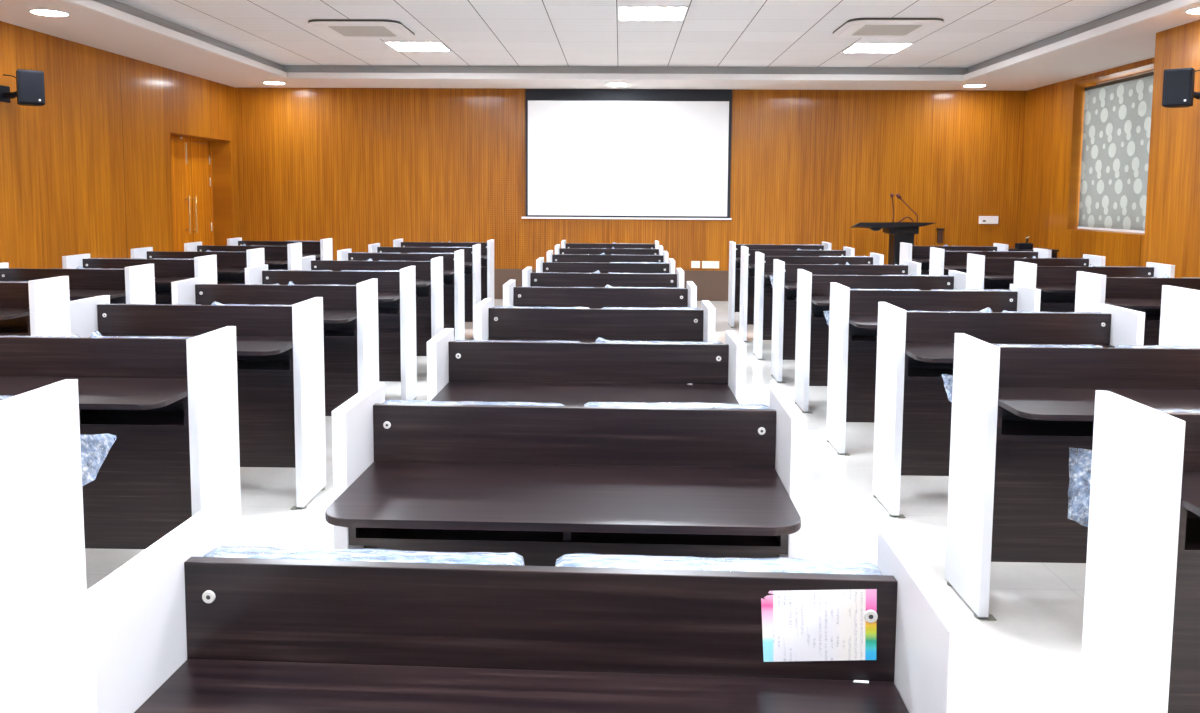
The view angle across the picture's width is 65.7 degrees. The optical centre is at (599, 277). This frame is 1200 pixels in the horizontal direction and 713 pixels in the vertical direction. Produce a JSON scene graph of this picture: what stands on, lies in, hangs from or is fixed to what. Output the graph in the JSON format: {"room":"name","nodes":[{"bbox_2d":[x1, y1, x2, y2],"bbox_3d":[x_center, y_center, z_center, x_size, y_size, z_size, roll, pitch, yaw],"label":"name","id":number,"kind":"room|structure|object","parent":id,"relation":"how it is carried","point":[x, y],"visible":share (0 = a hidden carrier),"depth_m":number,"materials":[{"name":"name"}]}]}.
{"room":"lecture hall","nodes":[
{"label":"lecture hall","id":0,"kind":"room"},
{"bbox_2d":[0,21,238,268],"bbox_3d":[-5.449,-0.599,5.315,0.340,3.108,15.649,0,5,1],"label":"wall","id":1,"kind":"structure","parent":0,"point":[86,170],"depth_m":9.57,"materials":[{"name":"brown wood"}]},
{"bbox_2d":[0,69,44,105],"bbox_3d":[-5.011,-1.635,8.060,0.465,0.290,0.227,3,6,31],"label":"wall speaker","id":2,"kind":"object","parent":1,"relation":"attached to","point":[30,86],"visible":1,"depth_m":7.95,"materials":[{"name":"black plastic"}]},
{"bbox_2d":[19,71,43,102],"bbox_3d":[-4.855,-1.624,7.939,0.172,0.262,0.010,-3,6,-37],"label":"grille","id":3,"kind":"object","parent":2,"relation":"attached to","point":[31,83],"depth_m":7.94,"materials":[{"name":"black plastic"}]},
{"bbox_2d":[170,136,213,251],"bbox_3d":[-5.414,-0.723,12.091,0.116,2.185,1.730,0,5,1],"label":"door","id":4,"kind":"structure","parent":1,"relation":"in","point":[191,159],"depth_m":12.33,"materials":[{"name":"brown wood"}]},
{"bbox_2d":[0,0,1199,90],"bbox_3d":[0.230,-1.963,5.070,11.702,0.066,15.649,0,5,1],"label":"ceiling","id":5,"kind":"structure","parent":1,"relation":"attached to","point":[1134,43],"depth_m":10.44,"materials":[{"name":"white paint"}]},
{"bbox_2d":[28,8,69,16],"bbox_3d":[-4.538,-2.179,7.663,0.304,0.012,0.304,0,5,1],"label":"recessed light","id":6,"kind":"object","parent":5,"relation":"in","point":[39,11],"visible":1,"depth_m":7.62,"materials":[{"name":"white plastic"}]},
{"bbox_2d":[32,10,66,15],"bbox_3d":[-4.538,-2.179,7.663,0.252,0.010,0.252,0,5,1],"label":"diffuser","id":7,"kind":"object","parent":6,"relation":"attached to","point":[39,12],"depth_m":7.63,"materials":[{"name":"white"}]},
{"bbox_2d":[62,0,1199,80],"bbox_3d":[0.135,-1.962,5.048,8.680,0.074,13.640,0,5,1],"label":"trim","id":8,"kind":"structure","parent":5,"relation":"attached to","point":[91,5],"depth_m":11.71,"materials":[{"name":"white paint"}]},
{"bbox_2d":[85,299,1085,712],"bbox_3d":[0.235,1.057,5.332,11.852,0.120,16.049,0,5,1],"label":"floor","id":9,"kind":"structure","parent":0,"point":[1029,660],"depth_m":3.98,"materials":[{"name":"tile"}]},
{"bbox_2d":[0,276,69,335],"bbox_3d":[-3.757,0.482,5.436,1.092,0.955,0.629,0,5,1],"label":"desk","id":10,"kind":"object","parent":9,"relation":"on","point":[32,307],"visible":0.48,"depth_m":5.46,"materials":[{"name":"white laminate"}]},
{"bbox_2d":[0,307,29,319],"bbox_3d":[-3.757,0.203,5.310,1.018,0.018,0.427,0,5,1],"label":"countertop","id":11,"kind":"structure","parent":10,"relation":"on","point":[5,312],"depth_m":5.28,"materials":[{"name":"laminate"}]},
{"bbox_2d":[0,315,30,335],"bbox_3d":[-3.755,0.263,5.422,1.019,0.122,0.214,0,5,1],"label":"shelf","id":12,"kind":"object","parent":10,"relation":"attached to","point":[20,326],"depth_m":5.49,"materials":[{"name":"laminate"}]},
{"bbox_2d":[0,379,116,712],"bbox_3d":[-1.950,0.757,2.407,1.092,0.955,0.808,0,5,1],"label":"desk","id":13,"kind":"object","parent":9,"relation":"on","point":[44,455],"visible":1,"depth_m":2.34,"materials":[{"name":"laminate"}]},
{"bbox_2d":[0,262,154,303],"bbox_3d":[-3.734,0.394,6.461,1.092,0.955,0.628,0,5,1],"label":"desk","id":14,"kind":"object","parent":9,"relation":"on","point":[131,284],"visible":0.34,"depth_m":6.54,"materials":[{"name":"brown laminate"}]},
{"bbox_2d":[69,290,125,298],"bbox_3d":[-3.734,0.114,6.336,1.018,0.018,0.427,0,5,1],"label":"countertop","id":15,"kind":"structure","parent":14,"relation":"on","point":[74,294],"depth_m":6.30,"materials":[{"name":"laminate"}]},
{"bbox_2d":[0,326,241,548],"bbox_3d":[-1.929,0.676,3.343,1.092,0.955,0.628,0,5,1],"label":"desk","id":16,"kind":"object","parent":9,"relation":"on","point":[170,403],"visible":0.74,"depth_m":3.36,"materials":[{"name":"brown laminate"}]},
{"bbox_2d":[0,377,187,409],"bbox_3d":[-1.929,0.396,3.218,1.018,0.018,0.427,0,5,1],"label":"countertop","id":17,"kind":"structure","parent":16,"relation":"on","point":[93,393],"depth_m":3.21,"materials":[{"name":"laminate"}]},
{"bbox_2d":[79,396,188,430],"bbox_3d":[-1.927,0.456,3.330,1.019,0.122,0.214,0,5,1],"label":"shelf","id":18,"kind":"object","parent":16,"relation":"attached to","point":[174,416],"depth_m":3.29,"materials":[{"name":"laminate"}]},
{"bbox_2d":[62,254,216,304],"bbox_3d":[-3.711,0.305,7.487,1.092,0.955,0.628,0,5,1],"label":"desk","id":19,"kind":"object","parent":9,"relation":"on","point":[166,271],"visible":0.31,"depth_m":7.56,"materials":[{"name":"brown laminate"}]},
{"bbox_2d":[155,277,194,284],"bbox_3d":[-3.712,0.025,7.362,1.018,0.018,0.427,0,5,1],"label":"countertop","id":20,"kind":"structure","parent":19,"relation":"on","point":[158,280],"depth_m":7.37,"materials":[{"name":"laminate"}]},
{"bbox_2d":[62,295,325,509],"bbox_3d":[-1.906,0.587,4.369,1.092,0.955,0.628,0,5,1],"label":"desk","id":21,"kind":"object","parent":9,"relation":"on","point":[280,349],"visible":0.51,"depth_m":4.39,"materials":[{"name":"laminate"}]},
{"bbox_2d":[88,335,292,354],"bbox_3d":[-1.907,0.307,4.244,1.018,0.018,0.427,0,5,1],"label":"countertop","id":22,"kind":"structure","parent":21,"relation":"on","point":[246,345],"depth_m":4.23,"materials":[{"name":"laminate"}]},
{"bbox_2d":[237,348,293,373],"bbox_3d":[-1.905,0.368,4.356,1.019,0.122,0.214,0,5,1],"label":"shelf","id":23,"kind":"object","parent":21,"relation":"attached to","point":[282,363],"depth_m":4.36,"materials":[{"name":"laminate"}]},
{"bbox_2d":[130,247,264,284],"bbox_3d":[-3.688,0.216,8.513,1.092,0.955,0.628,0,5,1],"label":"desk","id":24,"kind":"object","parent":9,"relation":"on","point":[231,266],"visible":0.22,"depth_m":8.59,"materials":[{"name":"laminate"}]},
{"bbox_2d":[217,268,244,273],"bbox_3d":[-3.689,-0.064,8.388,1.018,0.018,0.427,0,5,1],"label":"countertop","id":25,"kind":"structure","parent":24,"relation":"on","point":[219,270],"depth_m":8.27,"materials":[{"name":"laminate"}]},
{"bbox_2d":[184,242,301,269],"bbox_3d":[-3.666,0.127,9.539,1.092,0.955,0.628,0,5,1],"label":"desk","id":26,"kind":"object","parent":9,"relation":"on","point":[276,257],"visible":0.3,"depth_m":9.61,"materials":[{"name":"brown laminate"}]},
{"bbox_2d":[171,277,378,415],"bbox_3d":[-1.883,0.498,5.395,1.092,0.955,0.628,0,5,1],"label":"desk","id":27,"kind":"object","parent":9,"relation":"on","point":[350,312],"visible":0.46,"depth_m":5.43,"materials":[{"name":"laminate"}]},
{"bbox_2d":[323,310,356,322],"bbox_3d":[-1.884,0.218,5.270,1.018,0.018,0.427,0,5,1],"label":"countertop","id":28,"kind":"structure","parent":27,"relation":"on","point":[329,316],"depth_m":5.23,"materials":[{"name":"laminate"}]},
{"bbox_2d":[324,318,356,339],"bbox_3d":[-1.882,0.279,5.382,1.019,0.122,0.214,0,5,1],"label":"shelf","id":29,"kind":"object","parent":27,"relation":"attached to","point":[348,330],"depth_m":5.42,"materials":[{"name":"laminate"}]},
{"bbox_2d":[227,237,332,259],"bbox_3d":[-3.643,0.038,10.565,1.092,0.955,0.629,0,5,1],"label":"desk","id":30,"kind":"object","parent":9,"relation":"on","point":[322,249],"visible":0.18,"depth_m":10.64,"materials":[{"name":"laminate"}]},
{"bbox_2d":[245,265,416,399],"bbox_3d":[-1.861,0.409,6.421,1.092,0.955,0.628,0,5,1],"label":"desk","id":31,"kind":"object","parent":9,"relation":"on","point":[396,288],"visible":0.42,"depth_m":6.45,"materials":[{"name":"laminate"}]},
{"bbox_2d":[378,292,399,301],"bbox_3d":[-1.861,0.129,6.296,1.018,0.018,0.427,0,5,1],"label":"countertop","id":32,"kind":"structure","parent":31,"relation":"on","point":[382,296],"depth_m":6.23,"materials":[{"name":"laminate"}]},
{"bbox_2d":[378,299,399,315],"bbox_3d":[-1.859,0.190,6.408,1.019,0.122,0.214,0,5,1],"label":"shelf","id":33,"kind":"object","parent":31,"relation":"attached to","point":[392,308],"depth_m":6.50,"materials":[{"name":"laminate"}]},
{"bbox_2d":[297,255,443,355],"bbox_3d":[-1.838,0.320,7.447,1.092,0.955,0.628,0,5,1],"label":"desk","id":34,"kind":"object","parent":9,"relation":"on","point":[429,274],"visible":0.35,"depth_m":7.48,"materials":[{"name":"laminate"}]},
{"bbox_2d":[416,279,430,286],"bbox_3d":[-1.838,0.041,7.322,1.018,0.018,0.427,0,5,1],"label":"countertop","id":35,"kind":"structure","parent":34,"relation":"on","point":[419,282],"depth_m":7.25,"materials":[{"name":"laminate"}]},
{"bbox_2d":[416,284,430,299],"bbox_3d":[-1.836,0.101,7.434,1.019,0.122,0.214,0,5,1],"label":"shelf","id":36,"kind":"object","parent":34,"relation":"attached to","point":[422,293],"depth_m":7.52,"materials":[{"name":"laminate"}]},
{"bbox_2d":[337,249,464,340],"bbox_3d":[-1.815,0.232,8.473,1.092,0.955,0.628,0,5,1],"label":"desk","id":37,"kind":"object","parent":9,"relation":"on","point":[453,263],"visible":0.28,"depth_m":8.51,"materials":[{"name":"laminate"}]},
{"bbox_2d":[443,274,453,286],"bbox_3d":[-1.813,0.012,8.460,1.019,0.122,0.214,0,5,1],"label":"shelf","id":38,"kind":"object","parent":37,"relation":"attached to","point":[448,280],"depth_m":8.56,"materials":[{"name":"laminate"}]},
{"bbox_2d":[368,243,480,339],"bbox_3d":[-1.792,0.143,9.499,1.092,0.955,0.629,0,5,1],"label":"desk","id":39,"kind":"object","parent":9,"relation":"on","point":[472,255],"visible":0.24,"depth_m":9.53,"materials":[{"name":"laminate"}]},
{"bbox_2d":[393,239,493,307],"bbox_3d":[-1.769,0.054,10.524,1.092,0.955,0.628,0,5,1],"label":"desk","id":40,"kind":"object","parent":9,"relation":"on","point":[487,248],"visible":0.21,"depth_m":10.58,"materials":[{"name":"laminate"}]},
{"bbox_2d":[67,511,978,712],"bbox_3d":[-0.103,0.869,1.247,1.092,0.955,0.628,1,5,3],"label":"desk","id":41,"kind":"object","parent":9,"relation":"on","point":[191,623],"visible":0.93,"depth_m":1.32,"materials":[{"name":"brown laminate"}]},
{"bbox_2d":[134,659,908,712],"bbox_3d":[-0.106,0.590,1.122,1.018,0.018,0.427,1,5,3],"label":"countertop","id":42,"kind":"structure","parent":41,"relation":"on","point":[198,685],"depth_m":1.27,"materials":[{"name":"laminate"}]},
{"bbox_2d":[761,589,876,661],"bbox_3d":[0.307,0.489,1.306,0.162,0.110,0.001,1,5,3],"label":"paper notice","id":43,"kind":"object","parent":41,"relation":"attached to","point":[798,625],"visible":1,"depth_m":1.30,"materials":[{"name":"white paper"}]},
{"bbox_2d":[325,383,806,565],"bbox_3d":[-0.075,0.781,2.269,1.092,0.955,0.629,1,5,2],"label":"desk","id":44,"kind":"object","parent":9,"relation":"on","point":[541,483],"visible":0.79,"depth_m":2.23,"materials":[{"name":"laminate"}]},
{"bbox_2d":[325,461,800,535],"bbox_3d":[-0.077,0.501,2.144,1.018,0.018,0.427,1,5,2],"label":"countertop","id":45,"kind":"structure","parent":44,"relation":"on","point":[403,495],"depth_m":2.08,"materials":[{"name":"laminate"}]},
{"bbox_2d":[348,527,787,554],"bbox_3d":[-0.073,0.562,2.256,1.019,0.122,0.214,1,5,2],"label":"shelf","id":46,"kind":"object","parent":44,"relation":"attached to","point":[548,540],"depth_m":2.17,"materials":[{"name":"laminate"}]},
{"bbox_2d":[427,328,746,406],"bbox_3d":[-0.048,0.691,3.303,1.092,0.955,0.628,0,5,1],"label":"desk","id":47,"kind":"object","parent":9,"relation":"on","point":[567,373],"visible":0.42,"depth_m":3.38,"materials":[{"name":"laminate"}]},
{"bbox_2d":[431,381,738,406],"bbox_3d":[-0.049,0.412,3.178,1.018,0.018,0.427,0,5,1],"label":"countertop","id":48,"kind":"structure","parent":47,"relation":"on","point":[567,394],"depth_m":3.21,"materials":[{"name":"laminate"}]},
{"bbox_2d":[474,298,715,343],"bbox_3d":[-0.025,0.603,4.329,1.092,0.955,0.628,0,5,1],"label":"desk","id":49,"kind":"object","parent":9,"relation":"on","point":[500,323],"visible":0.27,"depth_m":4.41,"materials":[{"name":"laminate"}]},
{"bbox_2d":[488,339,702,343],"bbox_3d":[-0.026,0.323,4.203,1.018,0.018,0.427,0,5,1],"label":"countertop","id":50,"kind":"structure","parent":49,"relation":"on","point":[580,340],"depth_m":4.39,"materials":[{"name":"laminate"}]},
{"bbox_2d":[503,280,696,308],"bbox_3d":[-0.003,0.514,5.354,1.092,0.955,0.628,0,5,1],"label":"desk","id":51,"kind":"object","parent":9,"relation":"on","point":[609,296],"visible":0.23,"depth_m":5.43,"materials":[{"name":"laminate"}]},
{"bbox_2d":[522,267,683,287],"bbox_3d":[0.020,0.425,6.380,1.092,0.955,0.628,0,5,1],"label":"desk","id":52,"kind":"object","parent":9,"relation":"on","point":[596,279],"visible":0.14,"depth_m":6.46,"materials":[{"name":"laminate"}]},
{"bbox_2d":[536,257,674,273],"bbox_3d":[0.043,0.336,7.407,1.092,0.955,0.629,0,5,1],"label":"desk","id":53,"kind":"object","parent":9,"relation":"on","point":[541,266],"visible":0.18,"depth_m":7.48,"materials":[{"name":"laminate"}]},
{"bbox_2d":[547,250,668,262],"bbox_3d":[0.066,0.247,8.432,1.092,0.955,0.628,0,5,1],"label":"desk","id":54,"kind":"object","parent":9,"relation":"on","point":[602,258],"visible":0.19,"depth_m":8.51,"materials":[{"name":"laminate"}]},
{"bbox_2d":[555,244,662,254],"bbox_3d":[0.089,0.159,9.458,1.092,0.955,0.628,0,5,1],"label":"desk","id":55,"kind":"object","parent":9,"relation":"on","point":[575,251],"visible":0.13,"depth_m":9.53,"materials":[{"name":"laminate"}]},
{"bbox_2d":[561,240,658,248],"bbox_3d":[0.112,0.070,10.484,1.092,0.955,0.628,0,5,1],"label":"desk","id":56,"kind":"object","parent":9,"relation":"on","point":[564,244],"visible":0.09,"depth_m":10.56,"materials":[{"name":"laminate"}]},
{"bbox_2d":[728,241,830,327],"bbox_3d":[2.015,0.086,10.443,1.092,0.955,0.628,0,5,1],"label":"desk","id":57,"kind":"object","parent":9,"relation":"on","point":[734,249],"visible":0.27,"depth_m":10.50,"materials":[{"name":"laminate"}]},
{"bbox_2d":[739,246,854,341],"bbox_3d":[1.992,0.174,9.417,1.092,0.955,0.628,0,5,1],"label":"desk","id":58,"kind":"object","parent":9,"relation":"on","point":[747,269],"visible":0.25,"depth_m":9.46,"materials":[{"name":"laminate"}]},
{"bbox_2d":[753,252,883,359],"bbox_3d":[1.970,0.263,8.392,1.092,0.955,0.629,0,5,1],"label":"desk","id":59,"kind":"object","parent":9,"relation":"on","point":[763,291],"visible":0.3,"depth_m":8.44,"materials":[{"name":"laminate"}]},
{"bbox_2d":[764,276,772,289],"bbox_3d":[1.971,0.044,8.378,1.019,0.122,0.214,0,5,1],"label":"shelf","id":60,"kind":"object","parent":59,"relation":"attached to","point":[767,282],"depth_m":8.39,"materials":[{"name":"laminate"}]},
{"bbox_2d":[770,259,920,382],"bbox_3d":[1.949,0.342,7.485,1.092,0.955,0.868,0,5,1],"label":"desk","id":61,"kind":"object","parent":9,"relation":"on","point":[784,284],"visible":0.27,"depth_m":7.42,"materials":[{"name":"laminate"}]},
{"bbox_2d":[784,287,796,302],"bbox_3d":[1.948,0.133,7.352,1.019,0.122,0.214,0,5,1],"label":"shelf","id":62,"kind":"object","parent":61,"relation":"attached to","point":[790,296],"depth_m":7.47,"materials":[{"name":"laminate"}]},
{"bbox_2d":[794,269,970,412],"bbox_3d":[1.924,0.441,6.340,1.092,0.955,0.629,0,5,1],"label":"desk","id":63,"kind":"object","parent":9,"relation":"on","point":[813,291],"visible":0.33,"depth_m":6.39,"materials":[{"name":"laminate"}]},
{"bbox_2d":[811,302,828,319],"bbox_3d":[1.925,0.222,6.326,1.019,0.122,0.214,0,5,1],"label":"shelf","id":64,"kind":"object","parent":63,"relation":"attached to","point":[817,313],"depth_m":6.44,"materials":[{"name":"laminate"}]},
{"bbox_2d":[811,296,829,305],"bbox_3d":[1.924,0.161,6.214,1.018,0.018,0.427,0,5,1],"label":"countertop","id":65,"kind":"structure","parent":63,"relation":"on","point":[818,300],"depth_m":6.16,"materials":[{"name":"laminate"}]},
{"bbox_2d":[851,193,934,264],"bbox_3d":[3.714,-0.321,11.988,1.064,1.520,0.500,0,5,1],"label":"lectern","id":66,"kind":"object","parent":9,"relation":"on","point":[898,232],"visible":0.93,"depth_m":11.82,"materials":[{"name":"black paint"}]},
{"bbox_2d":[823,282,1040,455],"bbox_3d":[1.903,0.520,5.423,1.092,0.955,0.847,0,5,1],"label":"desk","id":67,"kind":"object","parent":9,"relation":"on","point":[852,322],"visible":0.44,"depth_m":5.36,"materials":[{"name":"laminate"}]},
{"bbox_2d":[848,323,876,344],"bbox_3d":[1.903,0.310,5.301,1.019,0.122,0.214,0,5,1],"label":"shelf","id":68,"kind":"object","parent":67,"relation":"attached to","point":[856,335],"depth_m":5.35,"materials":[{"name":"laminate"}]},
{"bbox_2d":[849,315,877,327],"bbox_3d":[1.901,0.250,5.188,1.018,0.018,0.427,0,5,1],"label":"countertop","id":69,"kind":"structure","parent":67,"relation":"on","point":[862,321],"depth_m":5.16,"materials":[{"name":"laminate"}]},
{"bbox_2d":[899,242,1008,274],"bbox_3d":[3.957,0.102,10.401,1.092,0.955,0.628,0,5,1],"label":"desk","id":70,"kind":"object","parent":9,"relation":"on","point":[921,254],"visible":0.2,"depth_m":10.48,"materials":[{"name":"laminate"}]},
{"bbox_2d":[929,247,1051,274],"bbox_3d":[3.934,0.191,9.375,1.092,0.955,0.628,0,5,1],"label":"desk","id":71,"kind":"object","parent":9,"relation":"on","point":[942,261],"visible":0.24,"depth_m":9.45,"materials":[{"name":"laminate"}]},
{"bbox_2d":[872,302,1144,517],"bbox_3d":[1.878,0.619,4.287,1.092,0.955,0.628,0,5,1],"label":"desk","id":72,"kind":"object","parent":9,"relation":"on","point":[913,408],"visible":0.55,"depth_m":4.33,"materials":[{"name":"laminate"}]},
{"bbox_2d":[904,354,952,380],"bbox_3d":[1.880,0.399,4.274,1.019,0.122,0.214,0,5,1],"label":"shelf","id":73,"kind":"object","parent":72,"relation":"attached to","point":[914,370],"depth_m":4.31,"materials":[{"name":"laminate"}]},
{"bbox_2d":[905,343,1114,362],"bbox_3d":[1.878,0.339,4.162,1.018,0.018,0.427,0,5,1],"label":"countertop","id":74,"kind":"structure","parent":72,"relation":"on","point":[926,352],"depth_m":4.16,"materials":[{"name":"laminate"}]},
{"bbox_2d":[1008,247,1058,257],"bbox_3d":[5.024,0.079,11.290,0.840,0.860,0.440,0,5,1],"label":"desk","id":75,"kind":"object","parent":9,"relation":"on","point":[1054,251],"visible":0.12,"depth_m":11.04,"materials":[{"name":"laminate"}]},
{"bbox_2d":[1015,236,1032,248],"bbox_3d":[5.085,-0.418,11.150,0.160,0.156,0.130,0,5,1],"label":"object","id":76,"kind":"object","parent":75,"relation":"on","point":[1026,245],"visible":1,"depth_m":11.09,"materials":[{"name":"black plastic"}]},
{"bbox_2d":[966,253,1105,289],"bbox_3d":[3.911,0.280,8.349,1.092,0.955,0.628,0,5,1],"label":"desk","id":77,"kind":"object","parent":9,"relation":"on","point":[986,273],"visible":0.27,"depth_m":8.42,"materials":[{"name":"laminate"}]},
{"bbox_2d":[984,278,1009,289],"bbox_3d":[3.913,0.060,8.336,1.019,0.122,0.214,0,5,1],"label":"shelf","id":78,"kind":"object","parent":77,"relation":"attached to","point":[988,283],"depth_m":8.45,"materials":[{"name":"laminate"}]},
{"bbox_2d":[984,274,1013,279],"bbox_3d":[3.911,0.000,8.224,1.018,0.018,0.427,0,5,1],"label":"countertop","id":79,"kind":"structure","parent":77,"relation":"on","point":[989,276],"depth_m":8.16,"materials":[{"name":"laminate"}]},
{"bbox_2d":[942,333,1199,620],"bbox_3d":[1.857,0.701,3.336,1.092,0.955,0.778,0,5,1],"label":"desk","id":80,"kind":"object","parent":9,"relation":"on","point":[1018,410],"visible":0.79,"depth_m":3.30,"materials":[{"name":"laminate"}]},
{"bbox_2d":[996,405,1093,441],"bbox_3d":[1.857,0.488,3.249,1.019,0.122,0.214,0,5,1],"label":"shelf","id":81,"kind":"object","parent":80,"relation":"attached to","point":[1010,426],"depth_m":3.22,"materials":[{"name":"laminate"}]},
{"bbox_2d":[998,387,1199,420],"bbox_3d":[1.855,0.427,3.136,1.018,0.018,0.427,0,5,1],"label":"countertop","id":82,"kind":"structure","parent":80,"relation":"on","point":[1065,404],"depth_m":3.14,"materials":[{"name":"laminate"}]},
{"bbox_2d":[1013,261,1174,311],"bbox_3d":[3.888,0.368,7.323,1.092,0.955,0.628,0,5,1],"label":"desk","id":83,"kind":"object","parent":9,"relation":"on","point":[1057,284],"visible":0.26,"depth_m":7.40,"materials":[{"name":"laminate"}]},
{"bbox_2d":[1036,285,1075,291],"bbox_3d":[3.888,0.088,7.198,1.018,0.018,0.427,0,5,1],"label":"countertop","id":84,"kind":"structure","parent":83,"relation":"on","point":[1048,288],"depth_m":7.11,"materials":[{"name":"laminate"}]},
{"bbox_2d":[1040,300,1074,304],"bbox_3d":[3.890,0.149,7.311,1.019,0.122,0.214,0,5,1],"label":"shelf","id":85,"kind":"object","parent":83,"relation":"attached to","point":[1042,302],"depth_m":7.24,"materials":[{"name":"laminate"}]},
{"bbox_2d":[1068,390,1199,712],"bbox_3d":[1.834,0.790,2.300,1.092,0.955,0.757,0,5,1],"label":"desk","id":86,"kind":"object","parent":9,"relation":"on","point":[1140,653],"visible":1,"depth_m":2.27,"materials":[{"name":"laminate"}]},
{"bbox_2d":[1177,506,1199,557],"bbox_3d":[1.834,0.577,2.223,1.019,0.122,0.214,0,5,1],"label":"shelf","id":87,"kind":"object","parent":86,"relation":"attached to","point":[1188,523],"depth_m":2.13,"materials":[{"name":"laminate"}]},
{"bbox_2d":[1180,472,1199,515],"bbox_3d":[1.832,0.516,2.111,1.018,0.018,0.427,0,5,1],"label":"countertop","id":88,"kind":"structure","parent":86,"relation":"on","point":[1190,490],"depth_m":2.16,"materials":[{"name":"laminate"}]},
{"bbox_2d":[1075,271,1199,345],"bbox_3d":[3.865,0.457,6.298,1.092,0.955,0.628,0,5,1],"label":"desk","id":89,"kind":"object","parent":9,"relation":"on","point":[1143,294],"visible":0.33,"depth_m":6.37,"materials":[{"name":"laminate"}]},
{"bbox_2d":[1105,299,1160,308],"bbox_3d":[3.865,0.177,6.173,1.018,0.018,0.427,0,5,1],"label":"countertop","id":90,"kind":"structure","parent":89,"relation":"on","point":[1124,303],"depth_m":6.11,"materials":[{"name":"laminate"}]},
{"bbox_2d":[1159,285,1199,345],"bbox_3d":[3.843,0.546,5.272,1.092,0.955,0.628,0,5,1],"label":"desk","id":91,"kind":"object","parent":9,"relation":"on","point":[1180,307],"visible":0.47,"depth_m":5.30,"materials":[{"name":"laminate"}]},
{"bbox_2d":[235,87,1026,270],"bbox_3d":[0.421,-1.234,13.085,11.852,3.108,0.200,0,5,1],"label":"wall","id":92,"kind":"structure","parent":0,"point":[357,168],"depth_m":12.97,"materials":[{"name":"brown wood"}]},
{"bbox_2d":[494,269,728,300],"bbox_3d":[0.360,0.110,13.094,10.952,0.428,0.018,0,5,1],"label":"trim","id":93,"kind":"structure","parent":92,"relation":"attached to","point":[711,285],"depth_m":13.07,"materials":[{"name":"brown laminate"}]},
{"bbox_2d":[521,89,731,219],"bbox_3d":[0.374,-1.703,12.919,2.933,1.791,0.048,0,5,1],"label":"projection screen","id":94,"kind":"object","parent":92,"relation":"attached to","point":[654,154],"visible":1,"depth_m":12.91,"materials":[{"name":"white fabric"}]},
{"bbox_2d":[979,216,997,223],"bbox_3d":[5.386,-0.794,12.892,0.260,0.108,0.042,0,5,1],"label":"box","id":95,"kind":"object","parent":92,"relation":"attached to","point":[982,219],"visible":1,"depth_m":12.87,"materials":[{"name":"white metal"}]},
{"bbox_2d":[116,0,1148,67],"bbox_3d":[0.256,-2.149,5.054,11.852,0.100,16.049,0,5,1],"label":"ceiling","id":96,"kind":"structure","parent":0,"point":[712,33],"depth_m":9.22,"materials":[{"name":"tile"}]},
{"bbox_2d":[307,19,414,38],"bbox_3d":[-2.351,-2.458,9.237,0.900,0.042,0.900,0,5,1],"label":"air conditioner","id":97,"kind":"object","parent":96,"relation":"attached to","point":[334,28],"visible":1,"depth_m":9.10,"materials":[{"name":"grey plastic"}]},
{"bbox_2d":[328,26,395,36],"bbox_3d":[-2.351,-2.442,9.238,0.540,0.010,0.540,0,5,1],"label":"grille","id":98,"kind":"object","parent":97,"relation":"attached to","point":[361,31],"depth_m":9.21,"materials":[{"name":"grey"}]},
{"bbox_2d":[384,41,450,50],"bbox_3d":[-2.017,-2.566,10.335,0.620,0.012,0.620,0,5,1],"label":"recessed light","id":99,"kind":"object","parent":96,"relation":"in","point":[397,45],"visible":1,"depth_m":10.26,"materials":[{"name":"white plastic"}]},
{"bbox_2d":[617,6,688,20],"bbox_3d":[0.469,-2.381,8.392,0.620,0.012,0.620,0,5,1],"label":"recessed light","id":100,"kind":"object","parent":96,"relation":"in","point":[625,13],"visible":1,"depth_m":8.38,"materials":[{"name":"white plastic"}]},
{"bbox_2d":[841,43,913,52],"bbox_3d":[3.038,-2.523,10.226,0.620,0.012,0.620,0,5,1],"label":"recessed light","id":101,"kind":"object","parent":96,"relation":"in","point":[856,47],"visible":1,"depth_m":10.20,"materials":[{"name":"white plastic"}]},
{"bbox_2d":[832,18,944,37],"bbox_3d":[2.764,-2.403,8.987,0.900,0.042,0.900,0,5,1],"label":"air conditioner","id":102,"kind":"object","parent":96,"relation":"attached to","point":[856,27],"visible":1,"depth_m":8.85,"materials":[{"name":"grey plastic"}]},
{"bbox_2d":[851,25,922,35],"bbox_3d":[2.764,-2.387,8.989,0.540,0.010,0.540,0,5,1],"label":"grille","id":103,"kind":"object","parent":102,"relation":"attached to","point":[865,30],"depth_m":8.98,"materials":[{"name":"grey plastic"}]},
{"bbox_2d":[1020,57,1154,266],"bbox_3d":[6.003,-0.985,10.627,0.420,3.108,4.492,0,5,1],"label":"wall","id":104,"kind":"structure","parent":0,"point":[1054,122],"depth_m":11.71,"materials":[{"name":"brown wood"}]},
{"bbox_2d":[1078,72,1153,232],"bbox_3d":[5.932,-1.363,10.273,0.056,1.731,2.422,0,5,1],"label":"roller blind","id":105,"kind":"object","parent":104,"relation":"attached to","point":[1117,113],"visible":0.62,"depth_m":10.66,"materials":[{"name":"fabric"}]},
{"bbox_2d":[1143,20,1199,277],"bbox_3d":[5.425,-0.314,2.842,1.200,3.108,11.157,0,5,1],"label":"wall","id":106,"kind":"structure","parent":0,"point":[1172,220],"depth_m":7.99,"materials":[{"name":"brown wood"}]},
{"bbox_2d":[1162,67,1199,107],"bbox_3d":[4.685,-1.499,7.357,0.494,0.301,0.299,0,5,1],"label":"wall speaker","id":107,"kind":"object","parent":106,"relation":"attached to","point":[1178,84],"visible":1,"depth_m":7.27,"materials":[{"name":"black plastic"}]},
{"bbox_2d":[1164,69,1190,104],"bbox_3d":[4.513,-1.488,7.271,0.172,0.262,0.010,4,6,39],"label":"grille","id":108,"kind":"object","parent":107,"relation":"attached to","point":[1177,82],"depth_m":7.27,"materials":[{"name":"black plastic"}]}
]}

